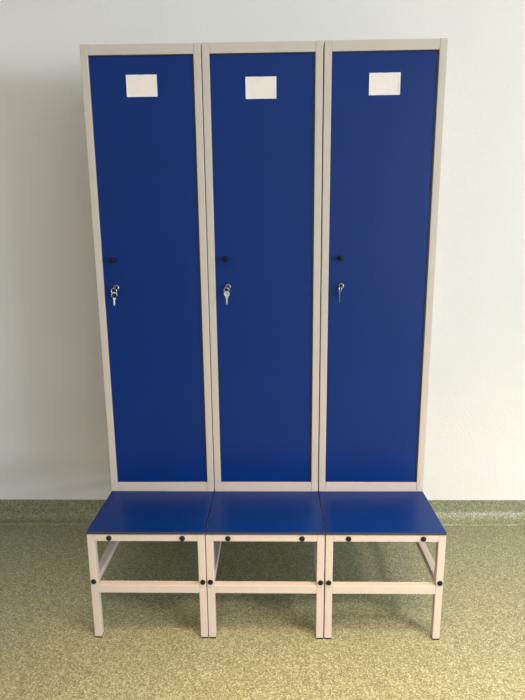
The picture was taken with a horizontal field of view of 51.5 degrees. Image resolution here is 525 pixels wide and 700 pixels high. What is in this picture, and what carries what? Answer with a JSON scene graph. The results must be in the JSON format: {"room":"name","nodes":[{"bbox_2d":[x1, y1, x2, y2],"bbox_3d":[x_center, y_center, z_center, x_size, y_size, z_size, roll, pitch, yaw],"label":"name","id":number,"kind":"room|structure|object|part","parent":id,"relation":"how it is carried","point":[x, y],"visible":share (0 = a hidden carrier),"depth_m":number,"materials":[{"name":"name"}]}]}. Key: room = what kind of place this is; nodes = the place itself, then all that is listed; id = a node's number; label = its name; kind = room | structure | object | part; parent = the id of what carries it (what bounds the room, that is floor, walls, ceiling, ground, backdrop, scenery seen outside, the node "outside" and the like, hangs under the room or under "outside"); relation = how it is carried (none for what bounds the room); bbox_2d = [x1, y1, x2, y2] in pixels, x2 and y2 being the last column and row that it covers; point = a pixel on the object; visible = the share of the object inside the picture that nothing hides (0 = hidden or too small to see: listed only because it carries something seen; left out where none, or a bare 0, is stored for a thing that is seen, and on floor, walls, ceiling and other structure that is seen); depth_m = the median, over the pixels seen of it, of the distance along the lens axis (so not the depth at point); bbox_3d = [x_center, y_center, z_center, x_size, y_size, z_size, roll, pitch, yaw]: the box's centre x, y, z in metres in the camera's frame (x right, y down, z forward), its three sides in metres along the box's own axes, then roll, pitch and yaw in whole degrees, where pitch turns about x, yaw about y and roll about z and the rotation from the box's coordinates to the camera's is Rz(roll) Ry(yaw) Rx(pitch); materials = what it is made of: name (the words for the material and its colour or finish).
{"room":"changing room","nodes":[
{"label":"changing room","id":0,"kind":"room"},
{"bbox_2d":[0,0,524,499],"bbox_3d":[0.517,-0.625,2.432,8.400,2.950,0.100,0,12,1],"label":"wall","id":1,"kind":"structure","parent":0,"point":[54,445],"depth_m":2.41,"materials":[{"name":"paint"}]},
{"bbox_2d":[0,499,524,525],"bbox_3d":[0.529,0.790,2.646,8.200,0.098,0.068,0,12,1],"label":"baseboard","id":2,"kind":"structure","parent":1,"relation":"attached to","point":[12,511],"depth_m":2.67,"materials":[{"name":"plastic"}]},
{"bbox_2d":[0,525,524,699],"bbox_3d":[0.460,1.577,-0.588,8.400,0.096,6.924,0,12,1],"label":"floor","id":3,"kind":"structure","parent":0,"point":[265,646],"depth_m":1.96,"materials":[{"name":"plastic"}]},
{"bbox_2d":[86,488,214,637],"bbox_3d":[-0.382,0.726,2.243,0.398,0.408,0.792,0,12,1],"label":"bench","id":4,"kind":"object","parent":3,"relation":"on","point":[125,515],"visible":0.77,"depth_m":1.88,"materials":[{"name":"metal"}]},
{"bbox_3d":[-0.576,0.808,1.879,0.025,0.394,0.025,0,12,1],"label":"leg","id":5,"kind":"part","parent":4,"relation":"part of","materials":[{"name":"metal"}]},
{"bbox_3d":[-0.568,0.711,2.247,0.025,0.025,0.736,0,12,1],"label":"rail","id":6,"kind":"part","parent":4,"relation":"part of","materials":[{"name":"metal"}]},
{"bbox_3d":[-0.392,0.627,1.837,0.348,0.025,0.025,0,12,1],"label":"rail","id":7,"kind":"part","parent":4,"relation":"part of","materials":[{"name":"metal"}]},
{"bbox_2d":[80,43,214,490],"bbox_3d":[-0.390,-0.276,2.172,0.398,1.582,0.513,0,12,1],"label":"locker","id":8,"kind":"object","parent":4,"relation":"on","point":[144,117],"visible":0.88,"depth_m":1.93,"materials":[{"name":"metal"}]},
{"bbox_3d":[-0.579,-0.229,1.959,0.025,1.582,0.025,0,12,1],"label":"frame post","id":9,"kind":"part","parent":8,"relation":"part of","materials":[{"name":"metal"}]},
{"bbox_2d":[111,286,116,305],"bbox_3d":[-0.524,-0.192,1.937,0.016,0.069,0.025,8,15,36],"label":"key","id":10,"kind":"object","parent":8,"relation":"attached to","point":[114,294],"visible":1,"depth_m":1.93,"materials":[{"name":"silver metal"}]},
{"bbox_3d":[-0.401,-0.988,1.796,0.348,0.032,0.024,0,12,1],"label":"rail","id":11,"kind":"part","parent":8,"relation":"part of","materials":[{"name":"metal"}]},
{"bbox_3d":[-0.386,0.526,2.117,0.348,0.036,0.024,0,12,1],"label":"rail","id":12,"kind":"part","parent":8,"relation":"part of","materials":[{"name":"metal"}]},
{"bbox_3d":[-0.207,-0.232,1.953,0.025,1.582,0.025,0,12,1],"label":"frame post","id":13,"kind":"part","parent":8,"relation":"part of","materials":[{"name":"metal"}]},
{"bbox_3d":[-0.390,0.815,1.877,0.348,0.030,0.025,0,12,1],"label":"rail","id":14,"kind":"part","parent":4,"relation":"part of","materials":[{"name":"metal"}]},
{"bbox_3d":[-0.389,0.581,1.964,0.397,0.010,0.296,0,12,1],"label":"seat","id":15,"kind":"part","parent":4,"relation":"part of","materials":[{"name":"blue laminate"}]},
{"bbox_3d":[-0.204,0.806,1.871,0.025,0.394,0.025,0,12,1],"label":"leg","id":16,"kind":"part","parent":4,"relation":"part of","materials":[{"name":"metal"}]},
{"bbox_2d":[205,491,324,638],"bbox_3d":[0.018,0.724,2.234,0.398,0.408,0.792,0,12,1],"label":"bench","id":17,"kind":"object","parent":3,"relation":"on","point":[284,516],"visible":0.8,"depth_m":1.87,"materials":[{"name":"blue plastic"}]},
{"bbox_3d":[-0.176,0.806,1.870,0.025,0.394,0.025,0,12,1],"label":"leg","id":18,"kind":"part","parent":17,"relation":"part of","materials":[{"name":"metal"}]},
{"bbox_3d":[-0.168,0.709,2.238,0.025,0.025,0.736,0,12,1],"label":"rail","id":19,"kind":"part","parent":17,"relation":"part of","materials":[{"name":"metal"}]},
{"bbox_2d":[201,40,322,490],"bbox_3d":[0.011,-0.279,2.164,0.398,1.582,0.513,0,12,1],"label":"locker","id":20,"kind":"object","parent":17,"relation":"on","point":[263,101],"visible":0.98,"depth_m":1.92,"materials":[{"name":"metal"}]},
{"bbox_3d":[-0.179,-0.232,1.952,0.025,1.582,0.025,0,12,1],"label":"frame post","id":21,"kind":"part","parent":20,"relation":"part of","materials":[{"name":"metal"}]},
{"bbox_2d":[224,285,229,303],"bbox_3d":[-0.124,-0.195,1.927,0.016,0.068,0.024,9,15,39],"label":"key","id":22,"kind":"object","parent":20,"relation":"attached to","point":[226,293],"visible":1,"depth_m":1.92,"materials":[{"name":"silver metal"}]},
{"bbox_3d":[-0.001,-0.990,1.788,0.348,0.032,0.024,0,12,1],"label":"rail","id":23,"kind":"part","parent":20,"relation":"part of","materials":[{"name":"metal"}]},
{"bbox_3d":[0.014,0.523,2.109,0.348,0.036,0.024,0,12,1],"label":"rail","id":24,"kind":"part","parent":20,"relation":"part of","materials":[{"name":"metal"}]},
{"bbox_3d":[0.193,-0.234,1.944,0.025,1.582,0.025,0,12,1],"label":"frame post","id":25,"kind":"part","parent":20,"relation":"part of","materials":[{"name":"metal"}]},
{"bbox_3d":[0.011,0.580,1.955,0.397,0.010,0.296,0,12,1],"label":"seat","id":26,"kind":"part","parent":17,"relation":"part of","materials":[{"name":"blue laminate"}]},
{"bbox_3d":[0.008,0.625,1.827,0.348,0.025,0.025,0,12,1],"label":"rail","id":27,"kind":"part","parent":17,"relation":"part of","materials":[{"name":"metal"}]},
{"bbox_3d":[0.010,0.813,1.868,0.348,0.030,0.025,0,12,1],"label":"rail","id":28,"kind":"part","parent":17,"relation":"part of","materials":[{"name":"metal"}]},
{"bbox_3d":[0.204,0.707,2.230,0.025,0.025,0.736,0,12,1],"label":"rail","id":29,"kind":"part","parent":17,"relation":"part of","materials":[{"name":"metal"}]},
{"bbox_3d":[0.196,0.804,1.862,0.025,0.394,0.025,0,12,1],"label":"leg","id":30,"kind":"part","parent":17,"relation":"part of","materials":[{"name":"metal"}]},
{"bbox_2d":[318,489,446,639],"bbox_3d":[0.419,0.722,2.225,0.398,0.408,0.792,0,12,1],"label":"bench","id":31,"kind":"object","parent":3,"relation":"on","point":[347,516],"visible":0.77,"depth_m":1.86,"materials":[{"name":"blue plastic"}]},
{"bbox_3d":[0.231,0.544,2.195,0.025,0.025,0.736,0,12,1],"label":"rail","id":32,"kind":"part","parent":31,"relation":"part of","materials":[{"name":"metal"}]},
{"bbox_3d":[0.233,0.707,2.229,0.025,0.025,0.736,0,12,1],"label":"rail","id":33,"kind":"part","parent":31,"relation":"part of","materials":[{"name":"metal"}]},
{"bbox_3d":[0.225,0.804,1.861,0.025,0.394,0.025,0,12,1],"label":"leg","id":34,"kind":"part","parent":31,"relation":"part of","materials":[{"name":"metal"}]},
{"bbox_2d":[318,38,447,490],"bbox_3d":[0.414,-0.280,2.154,0.398,1.582,0.513,0,12,2],"label":"locker","id":35,"kind":"object","parent":31,"relation":"on","point":[383,113],"visible":0.9,"depth_m":1.91,"materials":[{"name":"metal"}]},
{"bbox_3d":[0.217,-0.284,2.183,0.003,1.582,0.465,0,12,2],"label":"panel","id":36,"kind":"part","parent":35,"relation":"part of","materials":[{"name":"beige metal"}]},
{"bbox_3d":[0.222,-0.234,1.943,0.025,1.582,0.025,0,12,2],"label":"frame post","id":37,"kind":"part","parent":35,"relation":"part of","materials":[{"name":"metal"}]},
{"bbox_3d":[0.415,0.522,2.099,0.348,0.036,0.024,0,12,2],"label":"rail","id":38,"kind":"part","parent":35,"relation":"part of","materials":[{"name":"metal"}]},
{"bbox_3d":[0.400,-0.992,1.778,0.348,0.032,0.024,0,12,2],"label":"rail","id":39,"kind":"part","parent":35,"relation":"part of","materials":[{"name":"metal"}]},
{"bbox_3d":[0.594,-0.235,1.933,0.025,1.582,0.025,0,12,2],"label":"frame post","id":40,"kind":"part","parent":35,"relation":"part of","materials":[{"name":"metal"}]},
{"bbox_3d":[0.412,0.578,1.946,0.397,0.010,0.296,0,12,1],"label":"seat","id":41,"kind":"part","parent":31,"relation":"part of","materials":[{"name":"blue laminate"}]},
{"bbox_3d":[0.411,0.811,1.859,0.348,0.030,0.025,0,12,1],"label":"rail","id":42,"kind":"part","parent":31,"relation":"part of","materials":[{"name":"metal"}]},
{"bbox_3d":[0.409,0.623,1.818,0.348,0.025,0.025,0,12,1],"label":"rail","id":43,"kind":"part","parent":31,"relation":"part of","materials":[{"name":"metal"}]},
{"bbox_3d":[0.605,0.705,2.221,0.025,0.025,0.736,0,12,1],"label":"rail","id":44,"kind":"part","parent":31,"relation":"part of","materials":[{"name":"metal"}]},
{"bbox_3d":[0.597,0.802,1.853,0.025,0.394,0.025,0,12,1],"label":"leg","id":45,"kind":"part","parent":31,"relation":"part of","materials":[{"name":"metal"}]}
]}

